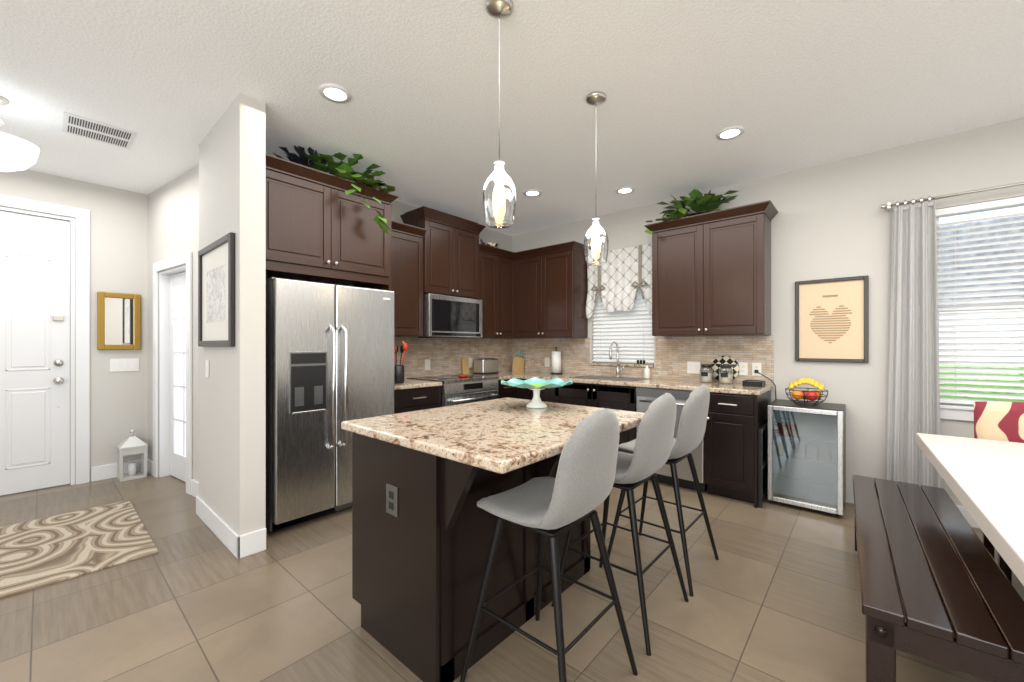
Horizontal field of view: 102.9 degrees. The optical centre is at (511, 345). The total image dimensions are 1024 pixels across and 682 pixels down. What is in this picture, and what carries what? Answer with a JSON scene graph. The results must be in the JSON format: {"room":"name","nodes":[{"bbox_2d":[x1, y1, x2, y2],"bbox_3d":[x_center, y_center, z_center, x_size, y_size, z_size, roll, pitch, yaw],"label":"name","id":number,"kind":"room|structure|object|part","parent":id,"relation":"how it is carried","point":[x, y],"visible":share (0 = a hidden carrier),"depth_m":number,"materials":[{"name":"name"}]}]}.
{"room":"kitchen","nodes":[
{"label":"kitchen","id":0,"kind":"room"},
{"bbox_2d":[0,169,147,481],"bbox_3d":[-4.674,-0.120,3.083,0.120,2.800,3.120,0,0,41],"label":"wall","id":1,"kind":"structure","parent":0,"point":[118,264],"depth_m":3.93,"materials":[{"name":"grey paint"}]},
{"bbox_2d":[0,211,69,495],"bbox_3d":[-4.324,0.068,3.414,0.123,2.408,0.854,0,0,41],"label":"entry door","id":2,"kind":"structure","parent":1,"relation":"in","point":[34,352],"depth_m":3.58,"materials":[{"name":"white wood"}]},
{"bbox_2d":[0,195,89,484],"bbox_3d":[-4.351,0.010,3.438,0.138,2.540,1.100,0,0,41],"label":"door frame","id":3,"kind":"structure","parent":1,"relation":"attached to","point":[80,347],"depth_m":3.75,"materials":[{"name":"white wood"}]},
{"bbox_2d":[97,291,140,349],"bbox_3d":[-3.806,-0.230,3.961,0.033,0.550,0.305,0,0,41],"label":"mirror","id":4,"kind":"object","parent":1,"relation":"attached to","point":[118,321],"visible":1,"depth_m":3.96,"materials":[{"name":"brown mirror"}]},
{"bbox_2d":[91,458,149,481],"bbox_3d":[-3.806,1.212,3.972,0.025,0.135,0.403,0,0,41],"label":"baseboard","id":5,"kind":"structure","parent":1,"relation":"attached to","point":[109,471],"depth_m":3.92,"materials":[{"name":"white wood"}]},
{"bbox_2d":[110,358,138,371],"bbox_3d":[-3.792,0.195,3.998,0.008,0.125,0.200,0,0,41],"label":"switch plate","id":6,"kind":"object","parent":1,"relation":"attached to","point":[120,365],"depth_m":4.00,"materials":[{"name":"white plastic"}]},
{"bbox_2d":[148,164,198,481],"bbox_3d":[-2.954,-0.120,3.716,1.674,2.800,0.120,0,0,34],"label":"wall","id":7,"kind":"structure","parent":0,"point":[173,217],"depth_m":3.70,"materials":[{"name":"grey paint"}]},
{"bbox_2d":[153,251,191,494],"bbox_3d":[-3.091,0.240,3.794,0.920,2.080,0.138,0,0,34],"label":"door frame","id":8,"kind":"structure","parent":7,"relation":"attached to","point":[164,362],"depth_m":3.95,"materials":[{"name":"white wood"}]},
{"bbox_2d":[170,271,185,481],"bbox_3d":[-3.065,0.293,3.832,0.688,1.957,0.122,0,0,41],"label":"french door","id":9,"kind":"structure","parent":7,"relation":"in","point":[178,375],"depth_m":3.92,"materials":[{"name":"white glass"}]},
{"bbox_2d":[191,479,198,495],"bbox_3d":[-2.521,1.212,3.337,0.524,0.135,0.088,0,0,41],"label":"baseboard","id":10,"kind":"structure","parent":7,"relation":"attached to","point":[194,484],"depth_m":3.44,"materials":[{"name":"white wood"}]},
{"bbox_2d":[198,93,265,535],"bbox_3d":[-1.973,-0.120,2.821,0.980,2.800,0.170,0,0,41],"label":"wall","id":11,"kind":"structure","parent":0,"point":[232,386],"depth_m":2.55,"materials":[{"name":"grey paint"}]},
{"bbox_2d":[205,360,208,376],"bbox_3d":[-2.186,0.170,2.927,0.075,0.120,0.008,0,0,41],"label":"switch plate","id":12,"kind":"object","parent":11,"relation":"attached to","point":[206,361],"depth_m":2.92,"materials":[{"name":"white plastic"}]},
{"bbox_3d":[-2.004,-0.340,2.755,0.780,0.700,0.028,0,0,41],"label":"sketch picture","id":13,"kind":"part","parent":11,"relation":"part of"},
{"bbox_2d":[194,494,243,558],"bbox_3d":[-2.013,1.212,2.775,1.012,0.135,0.020,0,0,41],"label":"baseboard","id":14,"kind":"structure","parent":11,"relation":"attached to","point":[235,543],"depth_m":2.67,"materials":[{"name":"white wood"}]},
{"bbox_2d":[390,200,511,378],"bbox_3d":[-1.156,-0.120,4.463,0.120,2.800,3.380,0,0,41],"label":"wall","id":15,"kind":"structure","parent":0,"point":[502,240],"depth_m":5.30,"materials":[{"name":"grey paint"}]},
{"bbox_2d":[266,157,393,284],"bbox_3d":[-1.626,-0.928,3.339,0.640,0.695,1.025,0,0,41],"label":"upper cabinet","id":16,"kind":"object","parent":15,"relation":"attached to","point":[322,227],"depth_m":3.10,"materials":[{"name":"brown wood"}]},
{"bbox_2d":[272,145,395,234],"bbox_3d":[-1.403,-1.200,3.264,0.691,0.611,0.822,0,0,41],"label":"potted plant","id":17,"kind":"object","parent":16,"relation":"on","point":[342,169],"visible":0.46,"depth_m":3.20,"materials":[{"name":"green plant"}]},
{"bbox_2d":[354,221,425,336],"bbox_3d":[-1.207,-0.623,4.054,0.335,1.065,0.556,0,0,41],"label":"upper cabinet","id":18,"kind":"object","parent":15,"relation":"attached to","point":[406,285],"depth_m":4.00,"materials":[{"name":"brown wood"}]},
{"bbox_2d":[402,209,481,299],"bbox_3d":[-0.765,-0.951,4.548,0.355,0.830,0.770,0,0,41],"label":"upper cabinet","id":19,"kind":"object","parent":15,"relation":"attached to","point":[451,248],"depth_m":4.39,"materials":[{"name":"brown wood"}]},
{"bbox_2d":[413,294,481,338],"bbox_3d":[-0.735,-0.298,4.521,0.402,0.443,0.760,0,0,41],"label":"microwave","id":20,"kind":"object","parent":19,"relation":"attached to","point":[445,316],"visible":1,"depth_m":4.32,"materials":[{"name":"silver metal"}]},
{"bbox_2d":[395,337,510,377],"bbox_3d":[-0.760,0.134,4.814,0.012,0.441,2.280,0,0,41],"label":"backsplash","id":21,"kind":"structure","parent":15,"relation":"attached to","point":[445,355],"depth_m":4.79,"materials":[{"name":"tile"}]},
{"bbox_2d":[425,359,429,369],"bbox_3d":[-0.947,0.221,4.583,0.005,0.120,0.075,0,0,41],"label":"electrical outlet plate","id":22,"kind":"object","parent":21,"relation":"attached to","point":[427,361],"depth_m":4.58,"materials":[{"name":"white plastic"}]},
{"bbox_2d":[468,358,471,367],"bbox_3d":[-0.520,0.221,5.074,0.005,0.120,0.075,0,0,41],"label":"electrical outlet plate","id":23,"kind":"object","parent":21,"relation":"attached to","point":[470,359],"depth_m":5.08,"materials":[{"name":"white plastic"}]},
{"bbox_2d":[482,245,514,337],"bbox_3d":[-0.301,-0.623,5.096,0.335,1.065,0.666,0,0,41],"label":"upper cabinet","id":24,"kind":"object","parent":15,"relation":"attached to","point":[497,265],"depth_m":4.99,"materials":[{"name":"brown wood"}]},
{"bbox_2d":[480,239,498,247],"bbox_3d":[-0.280,-1.236,5.120,0.250,0.136,0.332,0,0,41],"label":"decorative bowl","id":25,"kind":"object","parent":24,"relation":"on","point":[496,245],"visible":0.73,"depth_m":5.01,"materials":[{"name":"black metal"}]},
{"bbox_2d":[0,473,1023,681],"bbox_3d":[-0.493,1.330,1.833,8.070,0.100,6.720,0,0,41],"label":"floor","id":26,"kind":"structure","parent":0,"point":[776,597],"depth_m":1.98,"materials":[{"name":"tile"}]},
{"bbox_2d":[0,500,158,598],"bbox_3d":[-3.185,1.274,2.318,1.270,0.012,1.620,0,0,41],"label":"rug","id":27,"kind":"object","parent":26,"relation":"on","point":[39,553],"visible":0.98,"depth_m":2.58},
{"bbox_2d":[117,429,147,481],"bbox_3d":[-3.667,1.048,3.943,0.200,0.465,0.200,0,0,41],"label":"lantern","id":28,"kind":"object","parent":26,"relation":"on","point":[132,444],"visible":1,"depth_m":3.92,"materials":[{"name":"white metal"}]},
{"bbox_2d":[266,277,394,531],"bbox_3d":[-1.521,0.410,3.263,0.818,1.740,0.910,0,0,41],"label":"fridge","id":29,"kind":"object","parent":26,"relation":"on","point":[330,358],"visible":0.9,"depth_m":2.91,"materials":[{"name":"silver metal"}]},
{"bbox_2d":[395,386,440,413],"bbox_3d":[-1.098,0.838,3.962,0.620,0.884,0.552,0,0,41],"label":"base cabinet","id":30,"kind":"object","parent":26,"relation":"on","point":[413,399],"depth_m":3.75,"materials":[{"name":"brown wood"}]},
{"bbox_2d":[395,378,441,389],"bbox_3d":[-1.093,0.374,3.954,0.638,0.038,0.550,0,0,41],"label":"countertop","id":31,"kind":"structure","parent":30,"relation":"on","point":[408,383],"depth_m":3.79,"materials":[{"name":"stone"}]},
{"bbox_2d":[395,341,407,382],"bbox_3d":[-1.077,0.157,3.815,0.206,0.394,0.196,0,0,41],"label":"utensil crock","id":32,"kind":"object","parent":31,"relation":"on","point":[399,373],"visible":0.62,"depth_m":3.78,"materials":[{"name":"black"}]},
{"bbox_2d":[407,374,498,406],"bbox_3d":[-0.610,0.813,4.412,0.706,0.934,0.764,0,0,41],"label":"range","id":33,"kind":"object","parent":26,"relation":"on","point":[456,389],"visible":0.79,"depth_m":4.21,"materials":[{"name":"silver metal"}]},
{"bbox_2d":[341,397,644,681],"bbox_3d":[-0.030,0.818,2.007,1.020,0.925,1.170,0,0,41],"label":"kitchen island","id":34,"kind":"object","parent":26,"relation":"on","point":[423,483],"visible":0.81,"depth_m":1.68,"materials":[{"name":"wood"}]},
{"bbox_2d":[501,377,572,407],"bbox_3d":[0.141,0.277,2.342,0.410,0.153,0.410,0,0,41],"label":"cake stand","id":35,"kind":"object","parent":34,"relation":"on","point":[535,385],"visible":1,"depth_m":2.33,"materials":[{"name":"teal glass"}]},
{"bbox_2d":[498,379,516,398],"bbox_3d":[-0.292,0.838,4.889,0.620,0.884,0.365,0,0,41],"label":"base cabinet","id":36,"kind":"object","parent":26,"relation":"on","point":[505,391],"depth_m":4.68,"materials":[{"name":"brown wood"}]},
{"bbox_2d":[468,373,516,379],"bbox_3d":[-0.297,0.374,4.870,0.638,0.038,0.326,0,0,41],"label":"countertop","id":37,"kind":"structure","parent":36,"relation":"on","point":[501,376],"depth_m":4.77,"materials":[{"name":"stone"}]},
{"bbox_2d":[461,358,468,373],"bbox_3d":[-0.571,0.254,4.988,0.037,0.200,0.100,0,0,41],"label":"cutting board","id":38,"kind":"object","parent":37,"relation":"on","point":[465,365],"visible":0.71,"depth_m":4.97,"materials":[{"name":"brown wood"}]},
{"bbox_2d":[474,358,497,374],"bbox_3d":[-0.309,0.258,5.059,0.175,0.191,0.310,0,0,41],"label":"toaster","id":39,"kind":"object","parent":37,"relation":"on","point":[482,366],"visible":0.98,"depth_m":4.96,"materials":[{"name":"silver metal"}]},
{"bbox_2d":[516,378,519,398],"bbox_3d":[0.036,0.838,5.252,0.635,0.884,0.620,0,0,41],"label":"base cabinet","id":40,"kind":"object","parent":26,"relation":"on","point":[518,389],"depth_m":4.82,"materials":[{"name":"brown wood"}]},
{"bbox_2d":[520,379,559,402],"bbox_3d":[0.451,0.838,4.892,0.692,0.884,0.620,0,0,41],"label":"base cabinet","id":41,"kind":"object","parent":26,"relation":"on","point":[552,395],"depth_m":4.55,"materials":[{"name":"brown wood"}]},
{"bbox_2d":[460,408,637,681],"bbox_3d":[0.145,0.751,1.570,0.499,1.064,0.488,0,0,41],"label":"bar stool","id":42,"kind":"object","parent":26,"relation":"on","point":[576,490],"visible":1,"depth_m":1.42,"materials":[{"name":"fabric"}]},
{"bbox_2d":[560,382,636,453],"bbox_3d":[0.999,0.838,4.416,0.987,0.884,0.620,0,0,41],"label":"base cabinet","id":43,"kind":"object","parent":26,"relation":"on","point":[615,397],"depth_m":4.07,"materials":[{"name":"brown wood"}]},
{"bbox_2d":[552,393,688,655],"bbox_3d":[0.539,0.751,2.022,0.499,1.064,0.488,0,0,41],"label":"bar stool","id":44,"kind":"object","parent":26,"relation":"on","point":[646,460],"visible":0.73,"depth_m":1.83,"materials":[{"name":"fabric"}]},
{"bbox_2d":[607,384,718,595],"bbox_3d":[0.890,0.751,2.419,0.499,1.064,0.488,0,0,41],"label":"bar stool","id":45,"kind":"object","parent":26,"relation":"on","point":[687,440],"visible":0.75,"depth_m":2.23,"materials":[{"name":"fabric"}]},
{"bbox_2d":[636,387,706,491],"bbox_3d":[1.565,0.839,3.851,0.602,0.883,0.620,0,0,41],"label":"dishwasher","id":46,"kind":"object","parent":26,"relation":"on","point":[646,398],"visible":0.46,"depth_m":3.61,"materials":[{"name":"silver metal"}]},
{"bbox_2d":[705,390,770,507],"bbox_3d":[1.979,0.838,3.564,0.390,0.884,0.620,0,0,41],"label":"base cabinet","id":47,"kind":"object","parent":26,"relation":"on","point":[735,423],"depth_m":3.33,"materials":[{"name":"brown wood"}]},
{"bbox_2d":[498,371,773,394],"bbox_3d":[0.959,0.374,4.432,3.108,0.038,0.646,0,0,41],"label":"countertop","id":48,"kind":"structure","parent":47,"relation":"on","point":[716,387],"depth_m":3.88,"materials":[{"name":"stone"}]},
{"bbox_2d":[512,351,524,371],"bbox_3d":[0.086,0.213,5.464,0.100,0.281,0.140,0,0,41],"label":"knife block","id":49,"kind":"object","parent":48,"relation":"on","point":[518,363],"visible":1,"depth_m":5.43,"materials":[{"name":"brown wood"}]},
{"bbox_2d":[550,347,561,373],"bbox_3d":[0.547,0.188,5.050,0.150,0.332,0.150,0,0,41],"label":"paper towel","id":50,"kind":"object","parent":48,"relation":"on","point":[556,361],"visible":0.98,"depth_m":5.00,"materials":[{"name":"white paper"}]},
{"bbox_2d":[572,375,643,380],"bbox_3d":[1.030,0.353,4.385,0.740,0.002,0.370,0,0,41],"label":"sink","id":51,"kind":"object","parent":48,"relation":"in","point":[610,378],"visible":0.98,"depth_m":4.30,"materials":[{"name":"silver metal"}]},
{"bbox_2d":[609,341,623,376],"bbox_3d":[1.149,0.156,4.483,0.107,0.396,0.212,0,0,41],"label":"faucet","id":52,"kind":"object","parent":48,"relation":"on","point":[610,358],"visible":1,"depth_m":4.54,"materials":[{"name":"silver metal"}]},
{"bbox_2d":[644,362,649,378],"bbox_3d":[1.420,0.267,4.301,0.064,0.174,0.068,0,0,41],"label":"soap dispenser","id":53,"kind":"object","parent":48,"relation":"on","point":[646,372],"visible":1,"depth_m":4.28,"materials":[{"name":"white"}]},
{"bbox_2d":[700,364,712,382],"bbox_3d":[1.850,0.268,3.888,0.116,0.172,0.118,0,0,41],"label":"canister","id":54,"kind":"object","parent":48,"relation":"on","point":[705,377],"depth_m":3.85,"materials":[{"name":"clear glass"}]},
{"bbox_2d":[710,356,739,380],"bbox_3d":[2.020,0.227,3.879,0.250,0.249,0.045,0,0,41],"label":"plate","id":55,"kind":"object","parent":48,"relation":"on","point":[720,360],"visible":0.62,"depth_m":3.88,"materials":[{"name":"ceramic"}]},
{"bbox_2d":[719,365,732,383],"bbox_3d":[1.968,0.268,3.759,0.116,0.172,0.118,0,0,41],"label":"canister","id":56,"kind":"object","parent":48,"relation":"on","point":[724,377],"depth_m":3.72,"materials":[{"name":"clear glass"}]},
{"bbox_2d":[742,380,764,386],"bbox_3d":[2.094,0.331,3.533,0.145,0.045,0.160,0,0,41],"label":"tray","id":57,"kind":"object","parent":48,"relation":"on","point":[755,383],"visible":1,"depth_m":3.48,"materials":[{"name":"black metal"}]},
{"bbox_2d":[758,423,766,507],"bbox_3d":[2.121,0.970,3.406,0.024,0.620,0.525,0,0,41],"label":"step stool","id":58,"kind":"object","parent":26,"relation":"on","point":[761,466],"visible":0.48,"depth_m":3.21,"materials":[{"name":"black plastic"}]},
{"bbox_2d":[767,399,845,515],"bbox_3d":[2.383,0.880,3.301,0.475,0.800,0.450,0,0,41],"label":"beverage cooler","id":59,"kind":"object","parent":26,"relation":"on","point":[806,455],"visible":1,"depth_m":3.13,"materials":[{"name":"silver metal"}]},
{"bbox_2d":[785,378,827,405],"bbox_3d":[2.371,0.372,3.292,0.286,0.211,0.286,0,0,41],"label":"fruit bowl","id":60,"kind":"object","parent":59,"relation":"on","point":[811,396],"visible":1,"depth_m":3.27,"materials":[{"name":"black metal"}]},
{"bbox_2d":[852,475,1023,681],"bbox_3d":[1.804,1.052,1.828,0.465,0.455,1.693,0,0,41],"label":"bench","id":61,"kind":"object","parent":26,"relation":"on","point":[936,585],"visible":1,"depth_m":1.38,"materials":[{"name":"brown wood"}]},
{"bbox_2d":[916,433,1023,585],"bbox_3d":[2.113,0.897,1.234,1.134,0.765,2.185,0,0,41],"label":"dining table","id":62,"kind":"object","parent":26,"relation":"on","point":[983,479],"visible":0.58,"depth_m":1.55,"materials":[{"name":"beige wood"}]},
{"bbox_2d":[973,401,1023,583],"bbox_3d":[2.813,0.801,2.123,0.498,0.958,0.535,0,0,41],"label":"dining chair","id":63,"kind":"object","parent":26,"relation":"on","point":[1000,421],"visible":0.23,"depth_m":2.35,"materials":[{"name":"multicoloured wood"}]},
{"bbox_2d":[0,0,1023,235],"bbox_3d":[-0.493,-1.570,1.833,8.070,0.100,6.720,0,0,41],"label":"ceiling","id":64,"kind":"structure","parent":0,"point":[790,85],"depth_m":2.39,"materials":[{"name":"white paint"}]},
{"bbox_2d":[0,96,39,171],"bbox_3d":[-3.180,-1.287,2.499,0.380,0.464,0.380,0,0,41],"label":"light","id":65,"kind":"object","parent":64,"relation":"attached to","point":[18,154],"visible":1,"depth_m":2.50,"materials":[{"name":"white glass"}]},
{"bbox_2d":[62,112,136,149],"bbox_3d":[-2.938,-1.516,2.908,0.370,0.008,0.355,0,0,41],"label":"ceiling vent","id":66,"kind":"object","parent":64,"relation":"in","point":[76,125],"visible":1,"depth_m":2.89,"materials":[{"name":"white metal"}]},
{"bbox_2d":[319,83,351,102],"bbox_3d":[-1.065,-1.515,2.463,0.184,0.010,0.184,0,0,41],"label":"recessed light","id":67,"kind":"object","parent":64,"relation":"in","point":[335,93],"visible":1,"depth_m":2.46,"materials":[{"name":"white"}]},
{"bbox_2d":[483,0,515,228],"bbox_3d":[-0.057,-1.027,1.825,0.150,0.984,0.150,0,0,41],"label":"pendant light","id":68,"kind":"object","parent":64,"relation":"hanging from","point":[499,9],"visible":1,"depth_m":1.80,"materials":[{"name":"clear glass"}]},
{"bbox_2d":[523,189,541,196],"bbox_3d":[0.204,-1.515,4.076,0.184,0.010,0.184,0,0,41],"label":"recessed light","id":69,"kind":"object","parent":64,"relation":"in","point":[532,193],"visible":0.98,"depth_m":4.07,"materials":[{"name":"white"}]},
{"bbox_2d":[584,91,608,265],"bbox_3d":[0.516,-1.007,2.506,0.150,1.024,0.150,0,0,41],"label":"pendant light","id":70,"kind":"object","parent":64,"relation":"hanging from","point":[595,98],"visible":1,"depth_m":2.48,"materials":[{"name":"clear glass"}]},
{"bbox_2d":[616,187,634,193],"bbox_3d":[1.109,-1.515,4.005,0.184,0.010,0.184,0,0,41],"label":"recessed light","id":71,"kind":"object","parent":64,"relation":"in","point":[624,190],"visible":1,"depth_m":4.00,"materials":[{"name":"white"}]},
{"bbox_2d":[716,126,744,139],"bbox_3d":[1.561,-1.515,2.923,0.184,0.010,0.184,0,0,41],"label":"recessed light","id":72,"kind":"object","parent":64,"relation":"in","point":[729,133],"visible":1,"depth_m":2.91,"materials":[{"name":"white"}]},
{"bbox_2d":[512,118,1023,505],"bbox_3d":[2.332,-0.120,3.750,6.320,2.800,0.120,0,0,41],"label":"wall","id":73,"kind":"structure","parent":0,"point":[830,220],"depth_m":3.29,"materials":[{"name":"grey paint"}]},
{"bbox_2d":[504,252,515,338],"bbox_3d":[0.034,-0.622,5.443,0.382,1.064,0.334,0,0,41],"label":"upper cabinet","id":74,"kind":"object","parent":73,"relation":"attached to","point":[515,252],"depth_m":5.22,"materials":[{"name":"brown wood"}]},
{"bbox_2d":[516,244,587,338],"bbox_3d":[0.447,-0.622,5.084,0.936,1.064,0.334,0,0,41],"label":"upper cabinet","id":75,"kind":"object","parent":73,"relation":"attached to","point":[552,283],"depth_m":4.86,"materials":[{"name":"brown wood"}]},
{"bbox_2d":[586,244,651,318],"bbox_3d":[1.199,-0.698,4.581,0.834,0.772,0.080,0,0,41],"label":"valance curtain","id":76,"kind":"object","parent":73,"relation":"attached to","point":[619,278],"visible":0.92,"depth_m":4.57,"materials":[{"name":"white fabric"}]},
{"bbox_2d":[591,363,653,366],"bbox_3d":[1.262,0.224,4.653,0.754,0.028,0.140,0,0,41],"label":"sill","id":77,"kind":"structure","parent":73,"relation":"attached to","point":[625,364],"depth_m":4.58,"materials":[{"name":"stone"}]},
{"bbox_2d":[595,294,653,363],"bbox_3d":[1.297,-0.375,4.693,0.754,1.224,0.045,0,0,41],"label":"kitchen window","id":78,"kind":"structure","parent":73,"relation":"in","point":[622,346],"depth_m":4.71,"materials":[{"name":"white"}]},
{"bbox_2d":[592,288,653,362],"bbox_3d":[1.255,-0.396,4.644,0.748,1.180,0.053,0,0,41],"label":"window blind","id":79,"kind":"object","parent":78,"relation":"attached to","point":[626,331],"visible":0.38,"depth_m":4.63,"materials":[{"name":"white"}]},
{"bbox_2d":[511,335,773,384],"bbox_3d":[1.168,0.134,4.672,3.108,0.441,0.012,0,0,41],"label":"backsplash","id":80,"kind":"structure","parent":73,"relation":"attached to","point":[674,355],"depth_m":4.24,"materials":[{"name":"tile"}]},
{"bbox_2d":[545,357,549,366],"bbox_3d":[0.454,0.221,5.278,0.075,0.120,0.007,0,0,41],"label":"electrical outlet plate","id":81,"kind":"object","parent":80,"relation":"attached to","point":[547,360],"depth_m":5.27,"materials":[{"name":"white plastic"}]},
{"bbox_2d":[687,361,699,373],"bbox_3d":[1.819,0.225,4.090,0.125,0.120,0.008,0,0,41],"label":"electrical outlet plate","id":82,"kind":"object","parent":80,"relation":"attached to","point":[693,367],"depth_m":4.09,"materials":[{"name":"white plastic"}]},
{"bbox_2d":[739,362,747,374],"bbox_3d":[2.152,0.221,3.802,0.075,0.120,0.007,0,0,41],"label":"electrical outlet plate","id":83,"kind":"object","parent":80,"relation":"attached to","point":[743,366],"depth_m":3.80,"materials":[{"name":"white plastic"}]},
{"bbox_2d":[752,363,760,375],"bbox_3d":[2.235,0.221,3.730,0.075,0.120,0.007,0,0,41],"label":"electrical outlet plate","id":84,"kind":"object","parent":80,"relation":"attached to","point":[755,366],"depth_m":3.73,"materials":[{"name":"white plastic"}]},
{"bbox_2d":[754,370,775,399],"bbox_3d":[2.276,0.527,3.670,0.168,0.605,0.043,0,0,36],"label":"power cord","id":85,"kind":"object","parent":84,"relation":"attached to","point":[755,371],"visible":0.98,"depth_m":3.64,"materials":[{"name":"black plastic"}]},
{"bbox_2d":[648,204,771,335],"bbox_3d":[1.857,-0.632,3.859,0.960,1.084,0.334,0,0,41],"label":"upper cabinet","id":86,"kind":"object","parent":73,"relation":"attached to","point":[711,273],"depth_m":3.67,"materials":[{"name":"brown wood"}]},
{"bbox_2d":[645,189,737,234],"bbox_3d":[1.709,-1.272,3.849,0.770,0.466,0.509,0,0,41],"label":"potted plant","id":87,"kind":"object","parent":86,"relation":"on","point":[697,200],"visible":0.77,"depth_m":3.82,"materials":[{"name":"green plant"}]},
{"bbox_2d":[795,275,868,362],"bbox_3d":[2.637,-0.205,3.384,0.480,0.690,0.028,0,0,41],"label":"framed picture","id":88,"kind":"object","parent":73,"relation":"attached to","point":[831,319],"visible":0.96,"depth_m":3.37,"materials":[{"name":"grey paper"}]},
{"bbox_2d":[881,182,1023,211],"bbox_3d":[3.695,-1.055,2.410,2.255,0.040,0.110,0,0,41],"label":"curtain rod","id":89,"kind":"object","parent":73,"relation":"attached to","point":[887,206],"visible":1,"depth_m":2.85,"materials":[{"name":"silver metal"}]},
{"bbox_2d":[887,196,941,487],"bbox_3d":[2.950,0.095,3.002,0.295,2.346,0.079,0,0,41],"label":"curtain","id":90,"kind":"object","parent":89,"relation":"hanging from","point":[913,398],"visible":0.83,"depth_m":3.00,"materials":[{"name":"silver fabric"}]},
{"bbox_2d":[956,505,979,528],"bbox_3d":[3.691,1.212,2.478,2.360,0.135,0.016,0,0,41],"label":"baseboard","id":91,"kind":"structure","parent":73,"relation":"attached to","point":[970,520],"depth_m":2.88,"materials":[{"name":"white wood"}]},
{"bbox_2d":[936,205,1023,405],"bbox_3d":[3.568,-0.270,2.718,1.094,1.454,0.045,0,0,41],"label":"window","id":92,"kind":"structure","parent":73,"relation":"in","point":[969,304],"depth_m":2.91,"materials":[{"name":"white"}]},
{"bbox_2d":[940,404,973,420],"bbox_3d":[3.516,0.485,2.658,1.180,0.100,0.095,0,0,41],"label":"window sill","id":93,"kind":"structure","parent":92,"relation":"attached to","point":[957,407],"depth_m":2.91,"materials":[{"name":"white"}]},
{"bbox_2d":[936,196,1023,404],"bbox_3d":[3.526,-0.288,2.670,1.088,1.415,0.053,0,0,41],"label":"window blind","id":94,"kind":"object","parent":92,"relation":"attached to","point":[996,204],"visible":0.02,"depth_m":2.87,"materials":[{"name":"white plastic"}]},
{"label":"outside","id":95,"kind":"structure","parent":0,"visible":0},
{"bbox_2d":[600,206,1023,401],"bbox_3d":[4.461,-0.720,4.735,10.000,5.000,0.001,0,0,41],"label":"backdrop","id":96,"kind":"structure","parent":95,"point":[968,217],"depth_m":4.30,"materials":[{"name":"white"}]}
]}

